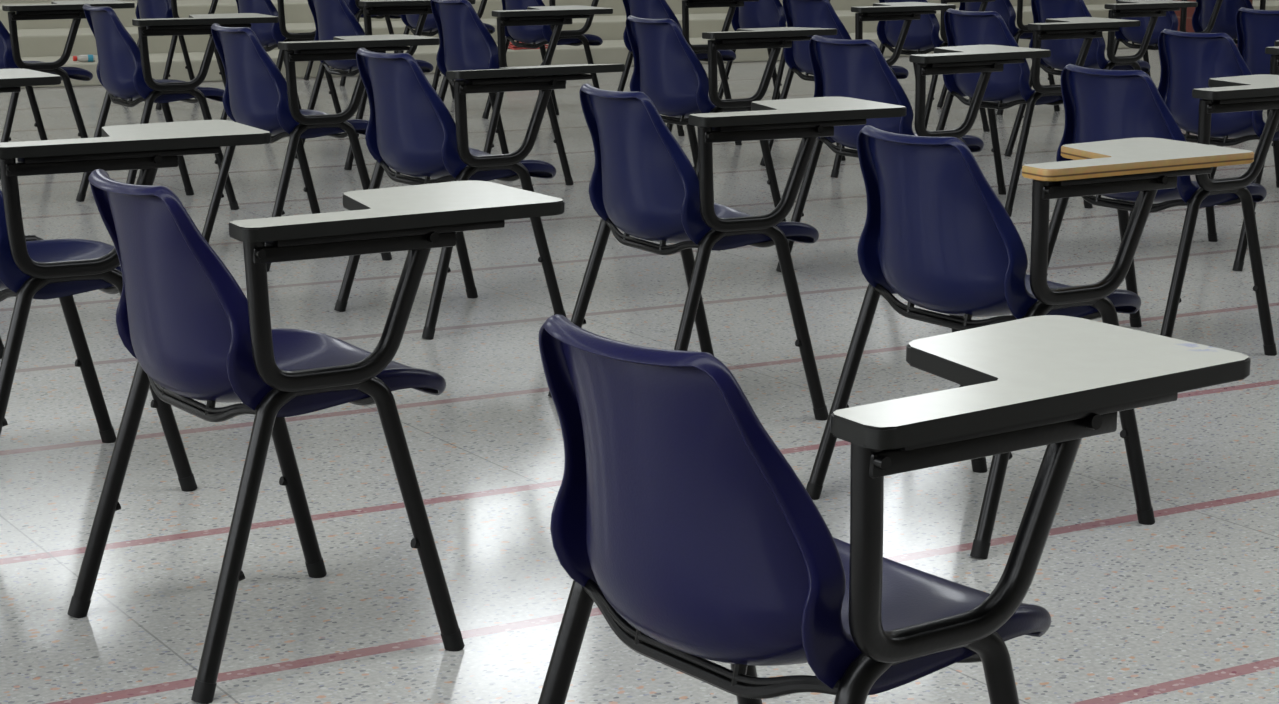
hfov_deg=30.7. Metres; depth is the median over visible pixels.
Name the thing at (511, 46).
folded cloth
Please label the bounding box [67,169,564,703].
chair
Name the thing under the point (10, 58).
chair
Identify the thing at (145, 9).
chair
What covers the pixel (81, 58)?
drink bottle
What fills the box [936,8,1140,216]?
chair
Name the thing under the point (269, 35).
chair
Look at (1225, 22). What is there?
chair
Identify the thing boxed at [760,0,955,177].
chair
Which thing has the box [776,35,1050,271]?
chair
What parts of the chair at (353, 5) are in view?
leg, leg, tablet arm, leg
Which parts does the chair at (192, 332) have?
leg, leg, leg, rail, tablet arm, hinge plate, leg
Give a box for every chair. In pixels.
[0,0,134,179]
[0,68,60,358]
[0,120,270,491]
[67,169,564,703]
[76,4,278,209]
[123,0,225,109]
[202,23,439,271]
[220,0,341,119]
[295,0,475,169]
[304,0,400,85]
[334,48,624,339]
[398,0,496,98]
[416,0,612,184]
[482,0,602,118]
[538,314,1250,703]
[548,83,906,420]
[617,0,758,144]
[626,15,836,221]
[718,0,829,99]
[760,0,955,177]
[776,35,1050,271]
[806,125,1253,558]
[877,0,994,131]
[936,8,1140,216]
[937,0,1059,114]
[1005,0,1197,156]
[1047,64,1278,355]
[1108,0,1222,76]
[1119,29,1278,270]
[1192,0,1265,43]
[1211,7,1278,187]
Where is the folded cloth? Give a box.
[508,41,547,49]
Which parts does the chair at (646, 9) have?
leg, leg, leg, rail, tablet arm, hinge plate, leg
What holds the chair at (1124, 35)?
on the floor
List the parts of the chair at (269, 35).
leg, leg, leg, tablet arm, rail, leg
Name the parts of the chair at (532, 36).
leg, leg, rail, tablet arm, leg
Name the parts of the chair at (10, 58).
leg, leg, tablet arm, rail, hinge plate, leg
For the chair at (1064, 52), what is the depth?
11.12 m
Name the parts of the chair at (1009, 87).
leg, leg, leg, rail, tablet arm, hinge plate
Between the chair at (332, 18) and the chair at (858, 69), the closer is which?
the chair at (858, 69)
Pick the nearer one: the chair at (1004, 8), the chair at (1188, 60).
the chair at (1188, 60)
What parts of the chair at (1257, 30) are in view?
leg, leg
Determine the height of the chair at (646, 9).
0.813 m
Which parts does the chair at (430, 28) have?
leg, leg, leg, tablet arm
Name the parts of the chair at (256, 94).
leg, leg, leg, tablet arm, rail, hinge plate, leg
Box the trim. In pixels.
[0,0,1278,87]
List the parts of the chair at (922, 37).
leg, leg, tablet arm, leg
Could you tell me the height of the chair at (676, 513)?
0.813 m
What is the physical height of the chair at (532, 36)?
0.813 m
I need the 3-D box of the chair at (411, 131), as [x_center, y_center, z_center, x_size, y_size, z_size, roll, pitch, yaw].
[-0.474,-0.502,6.980,0.703,0.813,0.653,-7,14,-35]
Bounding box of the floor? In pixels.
[0,48,1278,703]
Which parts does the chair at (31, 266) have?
leg, rail, leg, rail, tablet arm, hinge plate, leg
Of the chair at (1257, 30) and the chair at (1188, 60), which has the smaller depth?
the chair at (1188, 60)
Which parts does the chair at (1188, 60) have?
leg, leg, tablet arm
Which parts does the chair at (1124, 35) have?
leg, leg, tablet arm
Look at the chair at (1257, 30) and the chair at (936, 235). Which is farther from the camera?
the chair at (1257, 30)
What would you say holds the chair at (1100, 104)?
on the floor
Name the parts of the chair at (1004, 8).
leg, leg, tablet arm, leg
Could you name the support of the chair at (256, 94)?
on the floor
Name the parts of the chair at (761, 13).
leg, leg, leg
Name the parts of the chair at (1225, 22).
tablet arm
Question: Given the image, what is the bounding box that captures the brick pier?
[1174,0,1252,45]
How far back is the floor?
5.21 m
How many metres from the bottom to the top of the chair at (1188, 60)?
0.813 m
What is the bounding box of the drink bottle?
[73,54,94,61]
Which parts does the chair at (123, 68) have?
leg, leg, leg, tablet arm, rail, hinge plate, leg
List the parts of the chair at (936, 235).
leg, leg, leg, rail, tablet arm, leg, hinge plate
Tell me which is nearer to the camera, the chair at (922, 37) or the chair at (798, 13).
the chair at (798, 13)
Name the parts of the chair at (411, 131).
leg, leg, leg, rail, tablet arm, hinge plate, leg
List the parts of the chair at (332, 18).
leg, leg, tablet arm, hinge plate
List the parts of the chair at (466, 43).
leg, leg, leg, tablet arm, hinge plate, leg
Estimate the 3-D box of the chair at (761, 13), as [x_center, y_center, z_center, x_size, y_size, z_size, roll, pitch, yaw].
[0.886,-1.785,13.514,0.703,0.813,0.654,-7,13,-33]
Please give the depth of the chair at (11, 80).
6.24 m
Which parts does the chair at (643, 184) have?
leg, leg, leg, rail, tablet arm, hinge plate, leg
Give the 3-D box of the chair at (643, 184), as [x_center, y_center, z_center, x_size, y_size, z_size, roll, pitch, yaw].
[0.217,-0.253,5.757,0.703,0.813,0.654,-6,13,-29]
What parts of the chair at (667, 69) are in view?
leg, leg, rail, tablet arm, hinge plate, leg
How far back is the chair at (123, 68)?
9.14 m
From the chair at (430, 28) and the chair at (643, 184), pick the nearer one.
the chair at (643, 184)
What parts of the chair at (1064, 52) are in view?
leg, leg, rail, tablet arm, leg, hinge plate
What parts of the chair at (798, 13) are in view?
leg, leg, tablet arm, hinge plate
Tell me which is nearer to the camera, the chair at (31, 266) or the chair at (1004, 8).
the chair at (31, 266)
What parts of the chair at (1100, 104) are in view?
leg, leg, leg, rail, tablet arm, hinge plate, leg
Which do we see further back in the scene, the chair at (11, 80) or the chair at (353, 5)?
the chair at (353, 5)
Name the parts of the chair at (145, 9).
leg, leg, tablet arm, leg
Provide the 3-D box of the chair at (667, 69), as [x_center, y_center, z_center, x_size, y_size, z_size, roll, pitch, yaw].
[0.313,-0.870,8.873,0.703,0.813,0.654,-7,13,-32]
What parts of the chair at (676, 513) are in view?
leg, leg, leg, rail, tablet arm, leg, hinge plate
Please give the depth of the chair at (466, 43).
9.99 m

